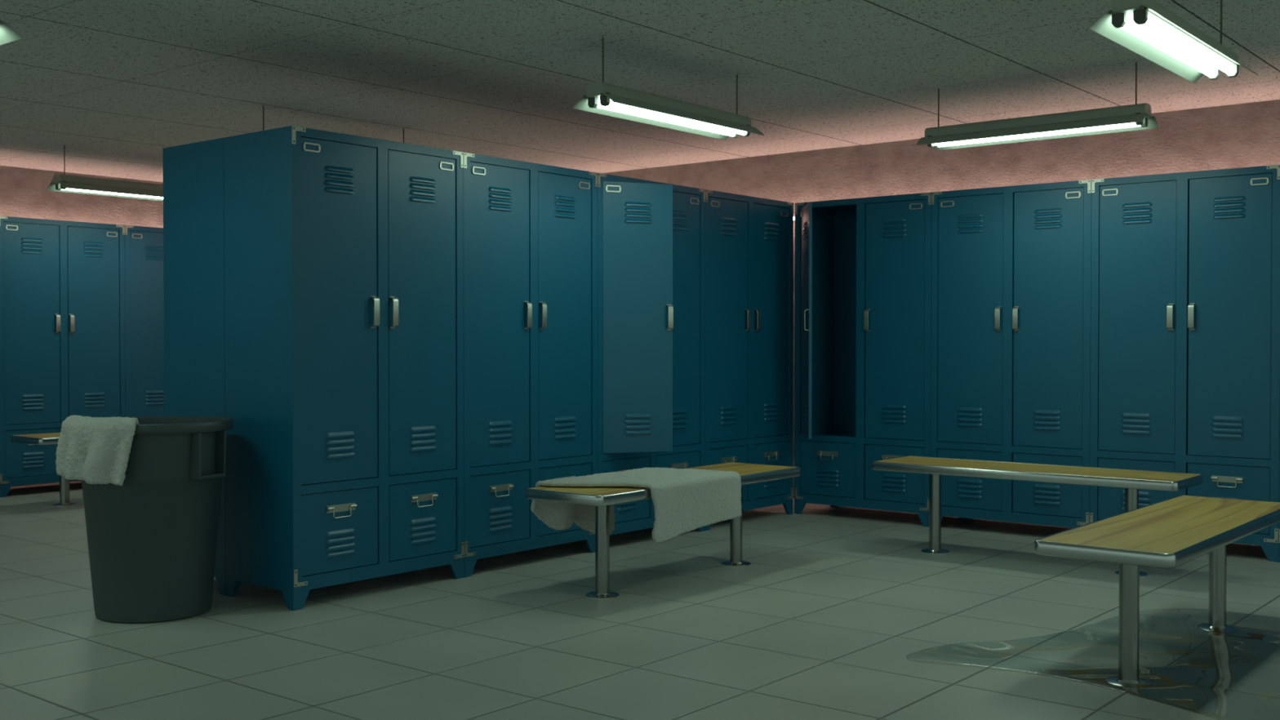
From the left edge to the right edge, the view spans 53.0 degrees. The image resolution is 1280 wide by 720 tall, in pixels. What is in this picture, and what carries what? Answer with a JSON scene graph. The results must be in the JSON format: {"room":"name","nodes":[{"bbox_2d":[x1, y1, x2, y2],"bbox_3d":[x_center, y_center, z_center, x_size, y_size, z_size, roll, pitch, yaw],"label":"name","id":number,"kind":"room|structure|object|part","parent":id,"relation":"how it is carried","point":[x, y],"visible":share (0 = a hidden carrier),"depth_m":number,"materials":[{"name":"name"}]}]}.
{"room":"locker room","nodes":[
{"label":"locker room","id":0,"kind":"room"},
{"bbox_2d":[0,165,163,486],"bbox_3d":[-5.497,-0.206,7.444,0.120,2.395,9.246,1,1,39],"label":"wall","id":1,"kind":"structure","parent":0,"point":[24,193],"depth_m":9.08,"materials":[{"name":"paint"}]},
{"bbox_2d":[0,480,1279,719],"bbox_3d":[-0.995,0.998,3.790,11.500,0.100,9.246,1,1,39],"label":"floor","id":2,"kind":"structure","parent":0,"point":[824,619],"depth_m":4.37,"materials":[{"name":"tile"}]},
{"bbox_2d":[10,432,76,506],"bbox_3d":[-3.226,0.665,8.198,0.395,0.431,1.410,1,1,39],"label":"bench","id":3,"kind":"object","parent":2,"relation":"on","point":[50,438],"visible":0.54,"depth_m":7.78,"materials":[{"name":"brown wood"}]},
{"bbox_3d":[-3.226,0.470,8.195,0.395,0.041,1.410,1,1,39],"label":"edge trim","id":4,"kind":"part","parent":3,"relation":"part of","materials":[{"name":"silver metal"}]},
{"bbox_3d":[-3.226,0.469,8.195,0.378,0.035,1.393,1,1,39],"label":"seat","id":5,"kind":"part","parent":3,"relation":"part of","materials":[{"name":"brown wood"}]},
{"bbox_3d":[-3.517,0.687,7.842,0.056,0.390,0.056,1,1,39],"label":"leg","id":6,"kind":"part","parent":3,"relation":"part of","materials":[{"name":"grey metal"}]},
{"bbox_3d":[-3.517,0.880,7.845,0.132,0.012,0.132,1,1,39],"label":"plate","id":7,"kind":"part","parent":3,"relation":"part of","materials":[{"name":"silver metal"}]},
{"bbox_2d":[0,216,125,497],"bbox_3d":[-3.986,-0.027,8.657,0.460,1.800,0.859,1,1,39],"label":"locker","id":8,"kind":"object","parent":2,"relation":"on","point":[63,341],"visible":0.84,"depth_m":8.47,"materials":[{"name":"blue metal"}]},
{"bbox_3d":[-3.961,-0.237,8.363,0.026,1.298,0.362,1,1,39],"label":"door","id":9,"kind":"part","parent":8,"relation":"part of","materials":[{"name":"blue paint"}]},
{"bbox_3d":[-3.961,0.603,8.376,0.026,0.303,0.362,1,1,39],"label":"door","id":10,"kind":"part","parent":8,"relation":"part of","materials":[{"name":"blue paint"}]},
{"bbox_3d":[-3.848,-0.242,8.479,0.024,0.126,0.027,1,1,39],"label":"handle","id":11,"kind":"part","parent":8,"relation":"part of","materials":[{"name":"silver metal"}]},
{"bbox_3d":[-3.788,-0.243,8.553,0.024,0.126,0.027,1,1,39],"label":"handle","id":12,"kind":"part","parent":8,"relation":"part of","materials":[{"name":"silver metal"}]},
{"bbox_3d":[-3.696,-0.242,8.689,0.026,1.298,0.358,1,1,39],"label":"door","id":13,"kind":"part","parent":8,"relation":"part of","materials":[{"name":"blue paint"}]},
{"bbox_2d":[124,225,164,417],"bbox_3d":[-3.442,-0.037,9.323,0.460,1.800,0.859,1,1,39],"label":"locker","id":14,"kind":"object","parent":2,"relation":"on","point":[144,246],"visible":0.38,"depth_m":8.97,"materials":[{"name":"blue metal"}]},
{"bbox_2d":[80,415,233,623],"bbox_3d":[-1.799,0.578,4.744,0.566,0.712,0.566,0,1,-21],"label":"trash bin","id":15,"kind":"object","parent":2,"relation":"on","point":[152,537],"visible":0.73,"depth_m":4.55,"materials":[{"name":"grey plastic"}]},
{"bbox_2d":[55,414,138,485],"bbox_3d":[-1.925,0.315,4.535,0.397,0.238,0.163,1,1,31],"label":"towel","id":16,"kind":"object","parent":15,"relation":"hanging from","point":[91,450],"visible":1,"depth_m":4.45,"materials":[{"name":"white fabric"}]},
{"bbox_3d":[-1.558,0.346,4.633,0.047,0.171,0.133,0,1,24],"label":"handle","id":17,"kind":"part","parent":15,"relation":"part of","materials":[{"name":"grey plastic"}]},
{"bbox_2d":[162,137,226,595],"bbox_3d":[-1.538,0.022,5.517,0.460,1.800,0.859,1,1,39],"label":"locker","id":18,"kind":"object","parent":2,"relation":"on","point":[194,366],"visible":0.19,"depth_m":5.16,"materials":[{"name":"blue metal"}]},
{"bbox_2d":[223,125,464,610],"bbox_3d":[-1.180,0.026,5.226,0.460,1.800,0.859,1,1,39],"label":"locker","id":19,"kind":"object","parent":2,"relation":"on","point":[344,253],"visible":1,"depth_m":4.98,"materials":[{"name":"blue metal"}]},
{"bbox_3d":[-1.155,-0.184,4.932,0.026,1.298,0.362,1,1,39],"label":"door","id":20,"kind":"part","parent":19,"relation":"part of","materials":[{"name":"blue paint"}]},
{"bbox_3d":[-1.155,0.656,4.945,0.026,0.303,0.362,1,1,39],"label":"door","id":21,"kind":"part","parent":19,"relation":"part of","materials":[{"name":"blue paint"}]},
{"bbox_3d":[-1.042,-0.189,5.048,0.024,0.126,0.027,1,1,39],"label":"handle","id":22,"kind":"part","parent":19,"relation":"part of","materials":[{"name":"silver metal"}]},
{"bbox_3d":[-0.982,-0.190,5.122,0.024,0.126,0.027,1,1,39],"label":"handle","id":23,"kind":"part","parent":19,"relation":"part of","materials":[{"name":"silver metal"}]},
{"bbox_3d":[-0.890,-0.189,5.258,0.026,1.298,0.358,1,1,39],"label":"door","id":24,"kind":"part","parent":19,"relation":"part of","materials":[{"name":"blue paint"}]},
{"bbox_3d":[-0.890,0.651,5.270,0.026,0.303,0.358,1,1,39],"label":"door","id":25,"kind":"part","parent":19,"relation":"part of","materials":[{"name":"blue paint"}]},
{"bbox_2d":[462,151,597,577],"bbox_3d":[-0.636,0.016,5.892,0.460,1.800,0.859,1,1,39],"label":"locker","id":26,"kind":"object","parent":2,"relation":"on","point":[531,228],"visible":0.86,"depth_m":5.71,"materials":[{"name":"blue metal"}]},
{"bbox_3d":[-0.612,0.646,5.612,0.026,0.303,0.362,1,1,39],"label":"door","id":27,"kind":"part","parent":26,"relation":"part of","materials":[{"name":"blue paint"}]},
{"bbox_3d":[-0.612,-0.195,5.599,0.026,1.298,0.362,1,1,39],"label":"door","id":28,"kind":"part","parent":26,"relation":"part of","materials":[{"name":"blue paint"}]},
{"bbox_3d":[-0.498,-0.199,5.714,0.024,0.126,0.027,1,1,39],"label":"handle","id":29,"kind":"part","parent":26,"relation":"part of","materials":[{"name":"silver metal"}]},
{"bbox_3d":[-0.438,-0.201,5.788,0.024,0.126,0.027,1,1,39],"label":"handle","id":30,"kind":"part","parent":26,"relation":"part of","materials":[{"name":"silver metal"}]},
{"bbox_3d":[-0.346,-0.200,5.924,0.026,1.298,0.358,1,1,39],"label":"door","id":31,"kind":"part","parent":26,"relation":"part of","materials":[{"name":"blue paint"}]},
{"bbox_3d":[-0.346,0.641,5.937,0.026,0.303,0.358,1,1,39],"label":"door","id":32,"kind":"part","parent":26,"relation":"part of","materials":[{"name":"blue paint"}]},
{"bbox_2d":[597,173,705,535],"bbox_3d":[-0.026,0.006,6.505,0.630,1.800,0.859,1,1,39],"label":"locker","id":33,"kind":"object","parent":2,"relation":"on","point":[651,234],"visible":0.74,"depth_m":6.22,"materials":[{"name":"blue metal"}]},
{"bbox_3d":[-0.068,0.635,6.279,0.026,0.303,0.362,1,1,39],"label":"door","id":34,"kind":"part","parent":33,"relation":"part of","materials":[{"name":"blue paint"}]},
{"bbox_3d":[-0.010,-0.204,6.194,0.362,1.298,0.026,0,1,-22],"label":"door","id":35,"kind":"part","parent":33,"relation":"part of","materials":[{"name":"blue paint"}]},
{"bbox_3d":[0.145,-0.207,6.240,0.027,0.126,0.024,0,1,-22],"label":"handle","id":36,"kind":"part","parent":33,"relation":"part of","materials":[{"name":"silver metal"}]},
{"bbox_3d":[0.198,0.630,6.604,0.026,0.303,0.358,1,1,39],"label":"door","id":37,"kind":"part","parent":33,"relation":"part of","materials":[{"name":"blue paint"}]},
{"bbox_3d":[0.198,-0.210,6.591,0.026,1.298,0.358,1,1,39],"label":"door","id":38,"kind":"part","parent":33,"relation":"part of","materials":[{"name":"blue paint"}]},
{"bbox_2d":[525,462,800,599],"bbox_3d":[0.142,0.708,5.414,0.395,0.431,1.410,1,1,39],"label":"bench","id":39,"kind":"object","parent":2,"relation":"on","point":[600,497],"visible":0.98,"depth_m":5.04,"materials":[{"name":"brown wood"}]},
{"bbox_3d":[-0.148,0.923,5.061,0.132,0.012,0.132,1,1,39],"label":"plate","id":40,"kind":"part","parent":39,"relation":"part of","materials":[{"name":"silver metal"}]},
{"bbox_3d":[-0.148,0.730,5.058,0.056,0.390,0.056,1,1,39],"label":"leg","id":41,"kind":"part","parent":39,"relation":"part of","materials":[{"name":"grey metal"}]},
{"bbox_2d":[530,466,742,543],"bbox_3d":[-0.008,0.604,5.256,0.521,0.271,0.801,1,1,39],"label":"towel","id":42,"kind":"object","parent":39,"relation":"on","point":[685,500],"visible":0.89,"depth_m":5.17,"materials":[{"name":"white fabric"}]},
{"bbox_3d":[0.142,0.512,5.411,0.378,0.035,1.393,1,1,39],"label":"seat","id":43,"kind":"part","parent":39,"relation":"part of","materials":[{"name":"brown wood"}]},
{"bbox_3d":[0.142,0.513,5.411,0.395,0.041,1.410,1,1,39],"label":"edge trim","id":44,"kind":"part","parent":39,"relation":"part of","materials":[{"name":"silver metal"}]},
{"bbox_3d":[0.433,0.719,5.770,0.056,0.390,0.056,1,1,39],"label":"leg","id":45,"kind":"part","parent":39,"relation":"part of","materials":[{"name":"grey metal"}]},
{"bbox_3d":[0.433,0.912,5.773,0.132,0.012,0.132,1,1,39],"label":"plate","id":46,"kind":"part","parent":39,"relation":"part of","materials":[{"name":"silver metal"}]},
{"bbox_2d":[704,189,793,530],"bbox_3d":[0.452,-0.005,7.226,0.460,1.800,0.859,1,1,39],"label":"locker","id":47,"kind":"object","parent":2,"relation":"on","point":[749,240],"visible":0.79,"depth_m":7.09,"materials":[{"name":"blue metal"}]},
{"bbox_3d":[0.476,0.625,6.945,0.026,0.303,0.362,1,1,39],"label":"door","id":48,"kind":"part","parent":47,"relation":"part of","materials":[{"name":"blue paint"}]},
{"bbox_3d":[0.476,-0.215,6.932,0.026,1.298,0.362,1,1,39],"label":"door","id":49,"kind":"part","parent":47,"relation":"part of","materials":[{"name":"blue paint"}]},
{"bbox_3d":[0.590,-0.220,7.048,0.024,0.126,0.027,1,1,39],"label":"handle","id":50,"kind":"part","parent":47,"relation":"part of","materials":[{"name":"silver metal"}]},
{"bbox_3d":[0.650,-0.221,7.122,0.024,0.126,0.027,1,1,39],"label":"handle","id":51,"kind":"part","parent":47,"relation":"part of","materials":[{"name":"silver metal"}]},
{"bbox_3d":[0.742,0.620,7.271,0.026,0.303,0.358,1,1,39],"label":"door","id":52,"kind":"part","parent":47,"relation":"part of","materials":[{"name":"blue paint"}]},
{"bbox_3d":[0.742,-0.220,7.258,0.026,1.298,0.358,1,1,39],"label":"door","id":53,"kind":"part","parent":47,"relation":"part of","materials":[{"name":"blue paint"}]},
{"bbox_2d":[794,192,963,527],"bbox_3d":[1.276,-0.005,7.223,0.859,1.800,0.730,1,1,39],"label":"locker","id":54,"kind":"object","parent":2,"relation":"on","point":[863,307],"visible":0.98,"depth_m":7.14,"materials":[{"name":"blue metal"}]},
{"bbox_3d":[0.931,-0.220,7.226,0.026,1.298,0.362,0,1,0],"label":"door","id":55,"kind":"part","parent":54,"relation":"part of","materials":[{"name":"blue paint"}]},
{"bbox_3d":[0.916,-0.220,7.065,0.024,0.126,0.027,0,1,0],"label":"handle","id":56,"kind":"part","parent":54,"relation":"part of","materials":[{"name":"silver metal"}]},
{"bbox_3d":[1.072,0.620,7.313,0.362,0.303,0.026,1,1,39],"label":"door","id":57,"kind":"part","parent":54,"relation":"part of","materials":[{"name":"blue paint"}]},
{"bbox_3d":[1.261,-0.221,7.126,0.027,0.126,0.024,1,1,39],"label":"handle","id":58,"kind":"part","parent":54,"relation":"part of","materials":[{"name":"silver metal"}]},
{"bbox_3d":[1.397,0.624,7.047,0.358,0.303,0.026,1,1,39],"label":"door","id":59,"kind":"part","parent":54,"relation":"part of","materials":[{"name":"blue paint"}]},
{"bbox_3d":[1.397,-0.217,7.034,0.358,1.298,0.026,1,1,39],"label":"door","id":60,"kind":"part","parent":54,"relation":"part of","materials":[{"name":"blue paint"}]},
{"bbox_2d":[930,179,1091,528],"bbox_3d":[2.028,0.002,6.784,0.859,1.800,0.460,1,1,39],"label":"locker","id":61,"kind":"object","parent":2,"relation":"on","point":[1011,265],"visible":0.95,"depth_m":6.60,"materials":[{"name":"blue metal"}]},
{"bbox_3d":[1.738,0.628,6.769,0.362,0.303,0.026,1,1,39],"label":"door","id":62,"kind":"part","parent":61,"relation":"part of","materials":[{"name":"blue paint"}]},
{"bbox_3d":[1.738,-0.212,6.756,0.362,1.298,0.026,1,1,39],"label":"door","id":63,"kind":"part","parent":61,"relation":"part of","materials":[{"name":"blue paint"}]},
{"bbox_3d":[1.854,-0.214,6.642,0.027,0.126,0.024,1,1,39],"label":"handle","id":64,"kind":"part","parent":61,"relation":"part of","materials":[{"name":"silver metal"}]},
{"bbox_3d":[1.928,-0.213,6.582,0.027,0.126,0.024,1,1,39],"label":"handle","id":65,"kind":"part","parent":61,"relation":"part of","materials":[{"name":"silver metal"}]},
{"bbox_3d":[2.064,0.632,6.503,0.358,0.303,0.026,1,1,39],"label":"door","id":66,"kind":"part","parent":61,"relation":"part of","materials":[{"name":"blue paint"}]},
{"bbox_3d":[2.064,-0.208,6.490,0.358,1.298,0.026,1,1,39],"label":"door","id":67,"kind":"part","parent":61,"relation":"part of","materials":[{"name":"blue paint"}]},
{"bbox_2d":[871,455,1204,577],"bbox_3d":[1.760,0.702,5.814,1.410,0.431,0.395,1,1,39],"label":"bench","id":68,"kind":"object","parent":2,"relation":"on","point":[1132,480],"visible":0.76,"depth_m":5.72,"materials":[{"name":"brown wood"}]},
{"bbox_3d":[1.404,0.714,6.105,0.056,0.390,0.056,1,1,39],"label":"leg","id":69,"kind":"part","parent":68,"relation":"part of","materials":[{"name":"grey metal"}]},
{"bbox_3d":[1.404,0.907,6.108,0.132,0.012,0.132,1,1,39],"label":"plate","id":70,"kind":"part","parent":68,"relation":"part of","materials":[{"name":"silver metal"}]},
{"bbox_3d":[1.760,0.507,5.811,1.410,0.041,0.395,1,1,39],"label":"edge trim","id":71,"kind":"part","parent":68,"relation":"part of","materials":[{"name":"silver metal"}]},
{"bbox_3d":[1.760,0.506,5.811,1.393,0.035,0.378,1,1,39],"label":"seat","id":72,"kind":"part","parent":68,"relation":"part of","materials":[{"name":"brown wood"}]},
{"bbox_3d":[2.116,0.916,5.527,0.132,0.012,0.132,1,1,39],"label":"plate","id":73,"kind":"part","parent":68,"relation":"part of","materials":[{"name":"silver metal"}]},
{"bbox_3d":[2.116,0.723,5.524,0.056,0.390,0.056,1,1,39],"label":"leg","id":74,"kind":"part","parent":68,"relation":"part of","materials":[{"name":"grey metal"}]},
{"bbox_2d":[906,608,1279,655],"bbox_3d":[1.736,0.941,4.128,1.336,0.004,1.541,1,1,39],"label":"puddle","id":75,"kind":"object","parent":2,"relation":"on","point":[1258,637],"visible":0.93,"depth_m":4.35,"materials":[{"name":"clear liquid"}]},
{"bbox_2d":[1034,494,1279,689],"bbox_3d":[1.724,0.728,4.118,0.395,0.431,1.410,1,1,39],"label":"bench","id":76,"kind":"object","parent":2,"relation":"on","point":[1175,531],"visible":1,"depth_m":3.82,"materials":[{"name":"brown wood"}]},
{"bbox_3d":[1.434,0.943,3.765,0.132,0.012,0.132,1,1,39],"label":"plate","id":77,"kind":"part","parent":76,"relation":"part of","materials":[{"name":"silver metal"}]},
{"bbox_3d":[1.434,0.750,3.762,0.056,0.390,0.056,1,1,39],"label":"leg","id":78,"kind":"part","parent":76,"relation":"part of","materials":[{"name":"grey metal"}]},
{"bbox_3d":[1.724,0.533,4.115,0.395,0.041,1.410,1,1,39],"label":"edge trim","id":79,"kind":"part","parent":76,"relation":"part of","materials":[{"name":"silver metal"}]},
{"bbox_3d":[1.724,0.532,4.115,0.378,0.035,1.393,1,1,39],"label":"seat","id":80,"kind":"part","parent":76,"relation":"part of","materials":[{"name":"brown wood"}]},
{"bbox_3d":[2.015,0.932,4.477,0.132,0.012,0.132,1,1,39],"label":"plate","id":81,"kind":"part","parent":76,"relation":"part of","materials":[{"name":"silver metal"}]},
{"bbox_3d":[2.015,0.739,4.474,0.056,0.390,0.056,1,1,39],"label":"leg","id":82,"kind":"part","parent":76,"relation":"part of","materials":[{"name":"grey metal"}]},
{"bbox_2d":[1089,164,1279,562],"bbox_3d":[2.695,0.011,6.240,0.859,1.800,0.460,1,1,39],"label":"locker","id":83,"kind":"object","parent":2,"relation":"on","point":[1185,287],"visible":0.78,"depth_m":6.06,"materials":[{"name":"blue metal"}]},
{"bbox_3d":[2.405,0.636,6.225,0.362,0.303,0.026,1,1,39],"label":"door","id":84,"kind":"part","parent":83,"relation":"part of","materials":[{"name":"blue paint"}]},
{"bbox_3d":[2.405,-0.204,6.212,0.362,1.298,0.026,1,1,39],"label":"door","id":85,"kind":"part","parent":83,"relation":"part of","materials":[{"name":"blue paint"}]},
{"bbox_3d":[2.521,-0.205,6.098,0.027,0.126,0.024,1,1,39],"label":"handle","id":86,"kind":"part","parent":83,"relation":"part of","materials":[{"name":"silver metal"}]},
{"bbox_3d":[2.595,-0.204,6.038,0.027,0.126,0.024,1,1,39],"label":"handle","id":87,"kind":"part","parent":83,"relation":"part of","materials":[{"name":"silver metal"}]},
{"bbox_3d":[2.731,0.640,5.960,0.358,0.303,0.026,1,1,39],"label":"door","id":88,"kind":"part","parent":83,"relation":"part of","materials":[{"name":"blue paint"}]},
{"bbox_3d":[2.731,-0.200,5.947,0.358,1.298,0.026,1,1,39],"label":"door","id":89,"kind":"part","parent":83,"relation":"part of","materials":[{"name":"blue paint"}]},
{"bbox_2d":[1278,446,1279,562],"bbox_3d":[3.362,0.019,5.696,0.859,1.800,0.460,1,1,39],"label":"locker","id":90,"kind":"object","parent":2,"relation":"on","point":[1279,446],"visible":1,"depth_m":5.81,"materials":[{"name":"blue metal"}]},
{"bbox_2d":[0,0,1279,182],"bbox_3d":[-0.995,-1.296,3.754,11.500,0.100,9.246,1,1,39],"label":"ceiling","id":91,"kind":"structure","parent":0,"point":[117,83],"depth_m":5.69,"materials":[{"name":"tile"}]},
{"bbox_2d":[0,19,22,44],"bbox_3d":[-2.342,-1.115,4.131,1.040,0.275,0.212,1,1,39],"label":"light","id":92,"kind":"object","parent":91,"relation":"hanging from","point":[7,33],"visible":1,"depth_m":3.90,"materials":[{"name":"grey"}]},
{"bbox_2d":[46,144,163,200],"bbox_3d":[-3.210,-1.177,8.160,0.212,0.275,1.040,1,1,39],"label":"light","id":93,"kind":"object","parent":91,"relation":"hanging from","point":[61,183],"visible":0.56,"depth_m":7.97,"materials":[{"name":"grey"}]},
{"bbox_2d":[262,105,404,142],"bbox_3d":[-1.617,-1.157,6.854,0.212,0.275,1.040,1,1,39],"label":"light","id":94,"kind":"object","parent":91,"relation":"hanging from","point":[263,105],"visible":0.03,"depth_m":6.50,"materials":[{"name":"grey"}]},
{"bbox_2d":[572,36,764,140],"bbox_3d":[0.144,-1.134,5.391,0.212,0.275,1.040,1,1,39],"label":"hanging light","id":95,"kind":"object","parent":91,"relation":"hanging from","point":[601,98],"visible":1,"depth_m":5.30,"materials":[{"name":"grey metal"}]},
{"bbox_2d":[915,62,1159,150],"bbox_3d":[1.765,-1.140,5.772,1.040,0.275,0.212,1,1,39],"label":"hanging light","id":96,"kind":"object","parent":91,"relation":"hanging from","point":[1136,117],"visible":1,"depth_m":5.71,"materials":[{"name":"grey metal"}]},
{"bbox_2d":[1088,0,1257,83],"bbox_3d":[1.726,-1.114,4.095,0.212,0.275,1.040,1,1,39],"label":"light","id":97,"kind":"object","parent":91,"relation":"hanging from","point":[1145,28],"visible":1,"depth_m":4.01,"materials":[{"name":"grey"}]},
{"bbox_2d":[602,99,1279,498],"bbox_3d":[1.918,-0.205,7.438,11.620,2.395,0.120,1,1,39],"label":"wall","id":98,"kind":"structure","parent":0,"point":[1246,135],"depth_m":7.26,"materials":[{"name":"paint"}]}
]}

